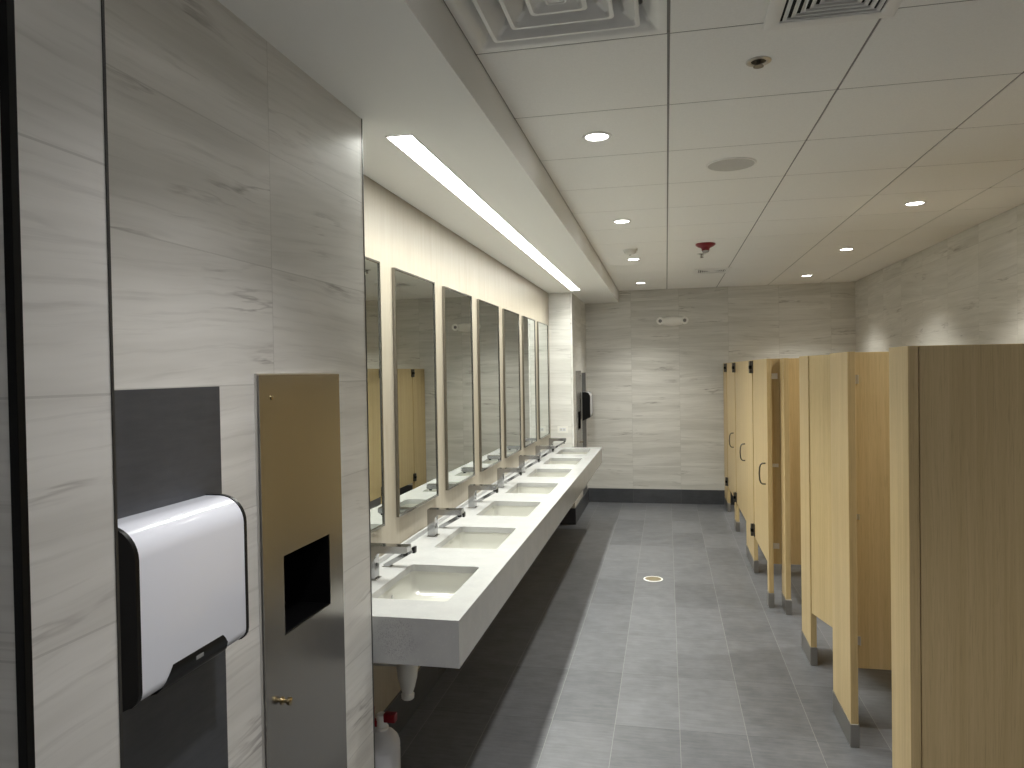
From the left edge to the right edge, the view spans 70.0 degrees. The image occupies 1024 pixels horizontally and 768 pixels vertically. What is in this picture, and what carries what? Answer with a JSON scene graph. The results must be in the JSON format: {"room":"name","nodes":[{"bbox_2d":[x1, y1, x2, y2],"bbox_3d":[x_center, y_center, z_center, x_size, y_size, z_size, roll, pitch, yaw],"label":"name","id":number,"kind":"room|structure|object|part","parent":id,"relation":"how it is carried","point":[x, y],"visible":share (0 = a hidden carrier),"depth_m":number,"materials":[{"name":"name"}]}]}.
{"room":"public restroom","nodes":[
{"label":"public restroom","id":0,"kind":"room"},
{"bbox_2d":[0,0,373,767],"bbox_3d":[-0.960,0.354,1.758,1.185,2.667,1.650,-1,1,12],"label":"wall","id":1,"kind":"structure","parent":0,"point":[236,185],"depth_m":1.47,"materials":[{"name":"tile"}]},
{"bbox_2d":[0,0,34,767],"bbox_3d":[-0.553,0.412,0.833,0.012,2.567,0.011,-1,1,12],"label":"trim","id":2,"kind":"structure","parent":1,"relation":"attached to","point":[10,192],"depth_m":0.82,"materials":[{"name":"black metal"}]},
{"bbox_2d":[101,0,123,767],"bbox_3d":[-0.521,0.410,0.971,0.006,2.567,0.004,-1,1,12],"label":"trim","id":3,"kind":"structure","parent":1,"relation":"attached to","point":[102,1],"depth_m":0.96,"materials":[{"name":"metal"}]},
{"bbox_2d":[114,386,227,767],"bbox_3d":[-0.703,0.849,1.464,0.005,1.679,0.451,-1,1,12],"label":"wall panel","id":4,"kind":"object","parent":1,"relation":"attached to","point":[168,440],"depth_m":1.51,"materials":[{"name":"metal"}]},
{"bbox_2d":[118,494,248,711],"bbox_3d":[-0.661,0.423,1.447,0.094,0.354,0.344,-1,1,12],"label":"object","id":5,"kind":"object","parent":1,"relation":"attached to","point":[183,566],"visible":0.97,"depth_m":1.39,"materials":[{"name":"white plastic"}]},
{"bbox_2d":[150,635,227,695],"bbox_3d":[-0.645,0.556,1.446,0.063,0.068,0.204,-1,1,12],"label":"outlet","id":6,"kind":"object","parent":5,"relation":"attached to","point":[175,668],"depth_m":1.41,"materials":[{"name":"black plastic"}]},
{"bbox_2d":[254,373,346,767],"bbox_3d":[-0.628,0.674,2.058,0.173,1.407,0.462,-1,1,12],"label":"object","id":7,"kind":"object","parent":1,"relation":"attached to","point":[298,447],"visible":0.99,"depth_m":2.02,"materials":[{"name":"metal"}]},
{"bbox_2d":[361,119,374,767],"bbox_3d":[-0.491,0.384,2.502,0.008,2.567,0.006,-1,1,12],"label":"trim","id":8,"kind":"structure","parent":1,"relation":"attached to","point":[361,119],"depth_m":2.50,"materials":[{"name":"metal"}]},
{"bbox_2d":[217,0,618,303],"bbox_3d":[-0.523,-1.066,3.601,1.316,0.299,12.070,-1,1,12],"label":"ceiling","id":9,"kind":"structure","parent":0,"point":[402,67],"depth_m":2.50,"materials":[{"name":"white paint"}]},
{"bbox_2d":[386,134,579,289],"bbox_3d":[0.133,-0.952,5.232,0.101,0.004,5.272,-1,1,12],"label":"recessed light","id":10,"kind":"object","parent":9,"relation":"in","point":[409,144],"visible":1,"depth_m":3.54,"materials":[{"name":"white plastic"}]},
{"bbox_2d":[363,174,550,717],"bbox_3d":[-0.472,0.287,5.416,0.630,2.667,5.710,-1,1,12],"label":"wall","id":11,"kind":"structure","parent":0,"point":[398,234],"depth_m":4.13,"materials":[{"name":"beige paint"}]},
{"bbox_2d":[365,256,384,532],"bbox_3d":[-0.654,0.051,3.001,0.016,1.189,0.612,-1,1,12],"label":"mirror","id":12,"kind":"object","parent":11,"relation":"attached to","point":[372,267],"visible":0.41,"depth_m":3.23,"materials":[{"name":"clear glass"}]},
{"bbox_2d":[392,267,438,516],"bbox_3d":[-0.490,0.036,3.779,0.016,1.189,0.612,-1,1,12],"label":"mirror","id":13,"kind":"object","parent":11,"relation":"attached to","point":[413,296],"visible":1,"depth_m":3.73,"materials":[{"name":"mirror"}]},
{"bbox_2d":[442,286,474,489],"bbox_3d":[-0.326,0.020,4.557,0.016,1.189,0.612,-1,1,12],"label":"mirror","id":14,"kind":"object","parent":11,"relation":"attached to","point":[456,305],"visible":1,"depth_m":4.51,"materials":[{"name":"mirror"}]},
{"bbox_2d":[379,449,547,563],"bbox_3d":[-0.144,0.744,5.363,0.013,0.023,5.656,-1,1,12],"label":"backsplash","id":15,"kind":"structure","parent":11,"relation":"attached to","point":[424,530],"depth_m":4.09,"materials":[{"name":"white stone"}]},
{"bbox_2d":[383,488,588,733],"bbox_3d":[0.133,1.510,6.033,0.267,0.180,7.120,-1,1,12],"label":"baseboard","id":16,"kind":"structure","parent":11,"relation":"attached to","point":[427,676],"depth_m":3.78,"materials":[{"name":"tile"}]},
{"bbox_2d":[372,447,601,668],"bbox_3d":[0.130,0.946,5.309,0.566,0.433,5.656,-1,1,12],"label":"countertop","id":17,"kind":"structure","parent":11,"relation":"attached to","point":[444,634],"depth_m":3.26,"materials":[{"name":"white stone"}]},
{"bbox_2d":[371,543,410,580],"bbox_3d":[-0.508,0.729,2.994,0.186,0.142,0.060,-1,1,12],"label":"faucet","id":18,"kind":"object","parent":17,"relation":"on","point":[376,548],"visible":0.74,"depth_m":2.98,"materials":[{"name":"silver metal"}]},
{"bbox_2d":[382,546,416,566],"bbox_3d":[-0.491,0.752,3.195,0.150,0.090,0.034,-1,1,12],"label":"soap dispenser","id":19,"kind":"object","parent":17,"relation":"on","point":[391,562],"visible":1,"depth_m":3.18,"materials":[{"name":"metal"}]},
{"bbox_2d":[373,571,472,700],"bbox_3d":[-0.396,1.059,2.977,0.483,0.459,0.535,-1,1,12],"label":"sink","id":20,"kind":"object","parent":17,"relation":"in","point":[416,585],"visible":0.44,"depth_m":3.18,"materials":[{"name":"white ceramic"}]},
{"bbox_2d":[378,571,472,600],"bbox_3d":[-0.340,0.889,2.962,0.362,0.121,0.535,-1,1,12],"label":"basin","id":21,"kind":"object","parent":20,"relation":"in","point":[416,585],"depth_m":3.19,"materials":[{"name":"white ceramic"}]},
{"bbox_2d":[427,508,463,536],"bbox_3d":[-0.344,0.714,3.772,0.186,0.142,0.060,-1,1,12],"label":"faucet","id":22,"kind":"object","parent":17,"relation":"on","point":[432,513],"visible":1,"depth_m":3.76,"materials":[{"name":"silver metal"}]},
{"bbox_2d":[438,511,465,527],"bbox_3d":[-0.327,0.736,3.973,0.150,0.090,0.034,-1,1,12],"label":"soap dispenser","id":23,"kind":"object","parent":17,"relation":"on","point":[455,518],"visible":0.73,"depth_m":3.96,"materials":[{"name":"metal"}]},
{"bbox_3d":[-0.327,0.737,3.973,0.138,0.082,0.032,-1,1,12],"label":"spout","id":24,"kind":"part","parent":23,"relation":"part of","materials":[{"name":"silver metal"}]},
{"bbox_2d":[441,532,511,549],"bbox_3d":[-0.232,1.044,3.755,0.483,0.459,0.535,-1,1,12],"label":"sink","id":25,"kind":"object","parent":17,"relation":"in","point":[465,540],"visible":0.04,"depth_m":3.98,"materials":[{"name":"white ceramic"}]},
{"bbox_2d":[468,484,497,507],"bbox_3d":[-0.179,0.698,4.549,0.186,0.142,0.060,-1,1,12],"label":"faucet","id":26,"kind":"object","parent":17,"relation":"on","point":[472,488],"visible":1,"depth_m":4.54,"materials":[{"name":"silver metal"}]},
{"bbox_2d":[477,489,497,501],"bbox_3d":[-0.163,0.721,4.751,0.150,0.090,0.034,-1,1,12],"label":"soap dispenser","id":27,"kind":"object","parent":17,"relation":"on","point":[492,492],"visible":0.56,"depth_m":4.74,"materials":[{"name":"metal"}]},
{"bbox_2d":[482,506,536,516],"bbox_3d":[-0.068,1.029,4.532,0.483,0.459,0.535,-1,1,12],"label":"sink","id":28,"kind":"object","parent":17,"relation":"in","point":[523,511],"visible":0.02,"depth_m":4.76,"materials":[{"name":"white ceramic"}]},
{"bbox_2d":[497,468,522,487],"bbox_3d":[-0.015,0.683,5.327,0.186,0.142,0.060,-1,1,12],"label":"faucet","id":29,"kind":"object","parent":17,"relation":"on","point":[500,471],"visible":0.92,"depth_m":5.31,"materials":[{"name":"silver metal"}]},
{"bbox_2d":[504,473,521,483],"bbox_3d":[0.001,0.706,5.529,0.150,0.090,0.034,-1,1,12],"label":"soap dispenser","id":30,"kind":"object","parent":17,"relation":"on","point":[518,474],"visible":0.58,"depth_m":5.51,"materials":[{"name":"metal"}]},
{"bbox_2d":[519,455,540,472],"bbox_3d":[0.149,0.668,6.105,0.186,0.142,0.060,-1,1,12],"label":"faucet","id":31,"kind":"object","parent":17,"relation":"on","point":[522,458],"visible":0.82,"depth_m":6.09,"materials":[{"name":"silver metal"}]},
{"bbox_2d":[525,460,539,468],"bbox_3d":[0.165,0.690,6.306,0.150,0.090,0.034,-1,1,12],"label":"soap dispenser","id":32,"kind":"object","parent":17,"relation":"on","point":[536,461],"visible":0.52,"depth_m":6.29,"materials":[{"name":"metal"}]},
{"bbox_2d":[511,487,554,493],"bbox_3d":[0.097,1.013,5.310,0.483,0.459,0.535,-1,1,12],"label":"sink","id":33,"kind":"object","parent":17,"relation":"in","point":[530,490],"visible":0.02,"depth_m":5.54,"materials":[{"name":"white ceramic"}]},
{"bbox_2d":[535,446,554,460],"bbox_3d":[0.313,0.652,6.883,0.186,0.142,0.060,-1,1,12],"label":"faucet","id":34,"kind":"object","parent":17,"relation":"on","point":[537,448],"visible":0.77,"depth_m":6.87,"materials":[{"name":"silver metal"}]},
{"bbox_2d":[531,472,567,476],"bbox_3d":[0.261,0.998,6.088,0.483,0.459,0.535,-1,1,12],"label":"sink","id":35,"kind":"object","parent":17,"relation":"in","point":[537,474],"visible":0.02,"depth_m":6.32,"materials":[{"name":"white ceramic"}]},
{"bbox_2d":[548,438,566,451],"bbox_3d":[0.477,0.637,7.660,0.186,0.142,0.060,-1,1,12],"label":"faucet","id":36,"kind":"object","parent":17,"relation":"on","point":[551,440],"visible":0.7,"depth_m":7.64,"materials":[{"name":"silver metal"}]},
{"bbox_2d":[548,461,579,463],"bbox_3d":[0.425,0.983,6.865,0.483,0.459,0.535,-1,1,12],"label":"sink","id":37,"kind":"object","parent":17,"relation":"in","point":[550,462],"visible":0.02,"depth_m":7.09,"materials":[{"name":"white ceramic"}]},
{"bbox_2d":[560,452,587,453],"bbox_3d":[0.589,0.967,7.643,0.483,0.459,0.535,-1,1,12],"label":"sink","id":38,"kind":"object","parent":17,"relation":"in","point":[561,452],"visible":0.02,"depth_m":7.87,"materials":[{"name":"white ceramic"}]},
{"bbox_2d":[477,299,501,471],"bbox_3d":[-0.162,0.005,5.334,0.016,1.189,0.612,-1,1,12],"label":"mirror","id":39,"kind":"object","parent":11,"relation":"attached to","point":[488,345],"visible":1,"depth_m":5.29,"materials":[{"name":"mirror"}]},
{"bbox_2d":[502,308,520,457],"bbox_3d":[0.002,-0.011,6.112,0.016,1.189,0.612,-1,1,12],"label":"mirror","id":40,"kind":"object","parent":11,"relation":"attached to","point":[510,331],"visible":1,"depth_m":6.07,"materials":[{"name":"mirror"}]},
{"bbox_2d":[521,316,536,447],"bbox_3d":[0.166,-0.026,6.890,0.016,1.189,0.612,-1,1,12],"label":"mirror","id":41,"kind":"object","parent":11,"relation":"attached to","point":[528,324],"visible":1,"depth_m":6.85,"materials":[{"name":"mirror"}]},
{"bbox_2d":[537,321,549,438],"bbox_3d":[0.330,-0.041,7.668,0.016,1.189,0.612,-1,1,12],"label":"mirror","id":42,"kind":"object","parent":11,"relation":"attached to","point":[542,329],"visible":1,"depth_m":7.62,"materials":[{"name":"mirror"}]},
{"bbox_2d":[548,293,587,507],"bbox_3d":[0.390,0.216,8.877,0.887,2.667,1.420,-1,1,12],"label":"wall","id":43,"kind":"structure","parent":0,"point":[565,334],"depth_m":8.12,"materials":[{"name":"stone"}]},
{"bbox_2d":[557,426,567,432],"bbox_3d":[0.562,0.505,8.115,0.116,0.074,0.009,-1,1,12],"label":"wall outlet","id":44,"kind":"object","parent":43,"relation":"attached to","point":[561,429],"visible":1,"depth_m":8.11,"materials":[{"name":"white plastic"}]},
{"bbox_2d":[571,293,574,507],"bbox_3d":[0.677,0.274,8.093,0.006,2.567,0.006,-1,1,12],"label":"trim","id":45,"kind":"structure","parent":43,"relation":"attached to","point":[571,293],"depth_m":8.08,"materials":[{"name":"grey metal"}]},
{"bbox_2d":[575,370,582,446],"bbox_3d":[0.732,0.546,8.565,0.173,1.407,0.462,-1,1,12],"label":"dispenser","id":46,"kind":"object","parent":43,"relation":"attached to","point":[579,441],"visible":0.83,"depth_m":8.51,"materials":[{"name":"metal"}]},
{"bbox_2d":[581,373,586,494],"bbox_3d":[0.904,0.697,9.145,0.005,1.679,0.451,-1,1,12],"label":"trim","id":47,"kind":"structure","parent":43,"relation":"attached to","point":[583,375],"depth_m":9.12,"materials":[{"name":"metal"}]},
{"bbox_2d":[582,391,592,420],"bbox_3d":[0.946,0.271,9.127,0.094,0.354,0.344,-1,1,12],"label":"dryer","id":48,"kind":"object","parent":43,"relation":"attached to","point":[587,396],"visible":1,"depth_m":8.96,"materials":[{"name":"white plastic"}]},
{"bbox_2d":[398,502,891,767],"bbox_3d":[0.901,1.681,3.354,4.532,0.100,12.470,-1,1,12],"label":"floor","id":49,"kind":"structure","parent":0,"point":[588,662],"depth_m":4.10,"materials":[{"name":"tile"}]},
{"bbox_2d":[374,706,400,767],"bbox_3d":[-0.506,1.458,2.855,0.140,0.407,0.140,-1,1,12],"label":"bottle","id":50,"kind":"object","parent":49,"relation":"on","point":[387,740],"visible":0.7,"depth_m":2.82,"materials":[{"name":"plastic"}]},
{"bbox_2d":[644,576,662,581],"bbox_3d":[1.147,1.583,5.943,0.156,0.003,0.156,-1,1,12],"label":"floor drain","id":51,"kind":"object","parent":49,"relation":"on","point":[648,578],"visible":1,"depth_m":5.94,"materials":[{"name":"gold metal"}]},
{"bbox_2d":[723,363,730,511],"bbox_3d":[2.610,0.630,8.890,0.038,1.765,0.474,-1,1,12],"label":"pilaster","id":52,"kind":"object","parent":49,"relation":"on","point":[727,498],"visible":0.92,"depth_m":8.82,"materials":[{"name":"brown wood"}]},
{"bbox_2d":[724,362,733,494],"bbox_3d":[2.469,0.493,8.224,0.125,1.465,0.907,-1,1,12],"label":"door","id":53,"kind":"structure","parent":52,"relation":"attached to","point":[729,481],"depth_m":8.24,"materials":[{"name":"brown wood"}]},
{"bbox_2d":[733,362,739,531],"bbox_3d":[2.357,0.653,7.688,0.038,1.765,0.186,-1,1,12],"label":"pilaster","id":54,"kind":"object","parent":49,"relation":"on","point":[736,519],"visible":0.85,"depth_m":7.63,"materials":[{"name":"brown wood"}]},
{"bbox_2d":[732,361,745,519],"bbox_3d":[2.237,0.515,7.122,0.125,1.465,0.991,-1,1,12],"label":"door","id":55,"kind":"structure","parent":54,"relation":"attached to","point":[739,497],"depth_m":7.10,"materials":[{"name":"brown wood"}]},
{"bbox_2d":[744,360,758,572],"bbox_3d":[2.073,0.680,6.343,0.038,1.765,0.596,-1,1,12],"label":"pilaster","id":56,"kind":"object","parent":49,"relation":"on","point":[752,544],"visible":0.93,"depth_m":6.29,"materials":[{"name":"brown wood"}]},
{"bbox_2d":[748,359,766,558],"bbox_3d":[1.927,0.543,5.656,0.125,1.465,0.827,-1,1,12],"label":"door","id":57,"kind":"structure","parent":56,"relation":"attached to","point":[758,529],"depth_m":5.64,"materials":[{"name":"brown wood"}]},
{"bbox_3d":[1.822,0.653,5.331,0.050,0.164,0.011,-1,1,12],"label":"handle","id":58,"kind":"part","parent":57,"relation":"part of","materials":[{"name":"metal"}]},
{"bbox_2d":[765,359,774,607],"bbox_3d":[1.833,0.702,5.208,0.038,1.765,0.086,-1,1,12],"label":"pilaster","id":59,"kind":"object","parent":49,"relation":"on","point":[768,381],"visible":1,"depth_m":5.17,"materials":[{"name":"brown wood"}]},
{"bbox_2d":[779,358,791,614],"bbox_3d":[1.907,0.703,5.105,0.038,1.765,0.194,-1,1,12],"label":"pilaster","id":60,"kind":"object","parent":49,"relation":"on","point":[783,362],"visible":1,"depth_m":5.02,"materials":[{"name":"brown wood"}]},
{"bbox_2d":[799,356,817,665],"bbox_3d":[1.735,0.719,4.292,0.038,1.765,0.287,-1,1,12],"label":"pilaster","id":61,"kind":"object","parent":49,"relation":"on","point":[809,620],"visible":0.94,"depth_m":4.25,"materials":[{"name":"brown wood"}]},
{"bbox_2d":[809,355,832,627],"bbox_3d":[1.705,0.576,3.875,0.091,1.465,0.562,-1,1,-4],"label":"door","id":62,"kind":"structure","parent":61,"relation":"attached to","point":[819,365],"depth_m":4.02,"materials":[{"name":"brown wood"}]},
{"bbox_2d":[830,352,859,747],"bbox_3d":[1.552,0.736,3.423,0.038,1.765,0.360,-1,1,12],"label":"pilaster","id":63,"kind":"object","parent":49,"relation":"on","point":[842,364],"visible":1,"depth_m":3.34,"materials":[{"name":"brown wood"}]},
{"bbox_2d":[889,346,920,767],"bbox_3d":[1.366,0.753,2.544,0.038,1.765,0.218,-1,1,12],"label":"pilaster","id":64,"kind":"object","parent":49,"relation":"on","point":[903,361],"visible":1,"depth_m":2.48,"materials":[{"name":"brown wood"}]},
{"bbox_2d":[585,282,855,489],"bbox_3d":[2.235,0.054,9.287,4.332,2.916,0.150,-1,1,12],"label":"wall","id":65,"kind":"structure","parent":0,"point":[657,420],"depth_m":9.23,"materials":[{"name":"stone"}]},
{"bbox_2d":[589,488,734,504],"bbox_3d":[2.577,1.419,9.159,3.245,0.180,0.010,-1,1,12],"label":"baseboard","id":66,"kind":"structure","parent":65,"relation":"attached to","point":[668,496],"depth_m":9.30,"materials":[{"name":"stone"}]},
{"bbox_2d":[656,316,688,325],"bbox_3d":[2.017,-0.791,9.200,0.394,0.120,0.076,-1,1,12],"label":"emergency light","id":67,"kind":"object","parent":65,"relation":"attached to","point":[666,321],"visible":1,"depth_m":9.19,"materials":[{"name":"white plastic"}]},
{"bbox_2d":[477,0,1023,290],"bbox_3d":[1.498,-1.103,3.174,2.808,0.020,12.064,-1,1,12],"label":"ceiling","id":68,"kind":"structure","parent":0,"point":[965,39],"depth_m":3.19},
{"bbox_2d":[444,0,666,53],"bbox_3d":[0.115,-1.093,1.977,0.594,0.105,0.594,-1,1,12],"label":"ceiling vent","id":69,"kind":"object","parent":68,"relation":"in","point":[489,26],"visible":1,"depth_m":2.13,"materials":[{"name":"white metal"}]},
{"bbox_3d":[0.115,-1.071,1.977,0.060,0.062,0.060,-1,1,12],"label":"plate","id":70,"kind":"part","parent":69,"relation":"part of","materials":[{"name":"white metal"}]},
{"bbox_2d":[582,131,611,141],"bbox_3d":[0.368,-1.071,3.169,0.128,0.006,0.128,-1,1,12],"label":"recessed light","id":71,"kind":"object","parent":68,"relation":"in","point":[597,136],"visible":1,"depth_m":3.17,"materials":[{"name":"white glass"}]},
{"bbox_2d":[612,219,630,223],"bbox_3d":[0.747,-1.106,4.978,0.128,0.006,0.128,-1,1,12],"label":"recessed light","id":72,"kind":"object","parent":68,"relation":"in","point":[619,221],"visible":1,"depth_m":4.97,"materials":[{"name":"white"}]},
{"bbox_2d":[623,249,636,255],"bbox_3d":[0.997,-1.109,6.177,0.120,0.047,0.120,-1,1,12],"label":"smoke detector","id":73,"kind":"object","parent":68,"relation":"attached to","point":[629,252],"visible":1,"depth_m":6.14,"materials":[{"name":"white plastic"}]},
{"bbox_2d":[627,258,639,260],"bbox_3d":[1.113,-1.140,6.694,0.128,0.006,0.128,-1,1,12],"label":"recessed light","id":74,"kind":"object","parent":68,"relation":"in","point":[629,259],"visible":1,"depth_m":6.70,"materials":[{"name":"white"}]},
{"bbox_2d":[695,242,715,252],"bbox_3d":[1.572,-1.103,5.943,0.160,0.071,0.160,-1,1,12],"label":"fire alarm","id":75,"kind":"object","parent":68,"relation":"attached to","point":[705,246],"visible":1,"depth_m":5.91,"materials":[{"name":"red plastic"}]},
{"bbox_2d":[693,267,731,273],"bbox_3d":[2.069,-1.169,7.570,0.362,0.009,0.362,-1,1,12],"label":"ceiling vent","id":76,"kind":"object","parent":68,"relation":"in","point":[708,270],"visible":1,"depth_m":7.55,"materials":[{"name":"white metal"}]},
{"bbox_2d":[706,157,756,171],"bbox_3d":[1.089,-1.090,3.636,0.242,0.007,0.242,-1,1,12],"label":"ceiling speaker","id":77,"kind":"object","parent":68,"relation":"attached to","point":[731,163],"visible":1,"depth_m":3.62,"materials":[{"name":"white plastic"}]},
{"bbox_2d":[443,0,1023,288],"bbox_3d":[1.498,-1.103,3.174,2.840,0.018,12.094,-1,1,12],"label":"trim","id":78,"kind":"structure","parent":68,"relation":"attached to","point":[668,33],"depth_m":2.85,"materials":[{"name":"metal"}]},
{"bbox_2d":[746,56,771,68],"bbox_3d":[0.817,-1.059,2.424,0.082,0.021,0.082,-1,1,12],"label":"sprinkler","id":79,"kind":"object","parent":68,"relation":"attached to","point":[758,62],"visible":1,"depth_m":2.42,"materials":[{"name":"metal"}]},
{"bbox_2d":[762,0,902,30],"bbox_3d":[0.890,-1.059,1.981,0.362,0.009,0.362,-1,1,12],"label":"ceiling vent","id":80,"kind":"object","parent":68,"relation":"in","point":[781,14],"visible":1,"depth_m":2.08,"materials":[{"name":"white metal"}]},
{"bbox_2d":[838,248,853,250],"bbox_3d":[2.891,-1.165,6.328,0.128,0.006,0.128,-1,1,12],"label":"recessed light","id":81,"kind":"object","parent":68,"relation":"in","point":[842,249],"visible":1,"depth_m":6.33,"materials":[{"name":"white"}]},
{"bbox_2d":[903,201,926,205],"bbox_3d":[2.522,-1.130,4.580,0.128,0.006,0.128,-1,1,12],"label":"recessed light","id":82,"kind":"object","parent":68,"relation":"in","point":[913,203],"visible":1,"depth_m":4.58,"materials":[{"name":"white"}]},
{"bbox_2d":[855,203,1023,351],"bbox_3d":[2.970,0.145,2.888,0.150,2.916,12.070,-1,1,12],"label":"wall","id":83,"kind":"structure","parent":0,"point":[967,287],"depth_m":5.78,"materials":[{"name":"tile"}]},
{"bbox_2d":[771,358,800,564],"bbox_3d":[2.588,0.542,5.065,1.501,1.465,0.042,-1,1,12],"label":"divider","id":84,"kind":"object","parent":83,"relation":"attached to","point":[794,398],"visible":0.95,"depth_m":5.19,"materials":[{"name":"brown wood"}]},
{"bbox_2d":[855,352,891,669],"bbox_3d":[2.253,0.577,3.252,1.408,1.465,0.042,-1,1,12],"label":"divider","id":85,"kind":"object","parent":83,"relation":"attached to","point":[871,368],"visible":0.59,"depth_m":3.37,"materials":[{"name":"brown wood"}]},
{"bbox_2d":[918,343,1023,767],"bbox_3d":[2.055,0.596,2.315,1.408,1.465,0.042,-1,1,12],"label":"divider","id":86,"kind":"object","parent":83,"relation":"attached to","point":[971,397],"visible":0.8,"depth_m":2.41,"materials":[{"name":"brown wood"}]}
]}

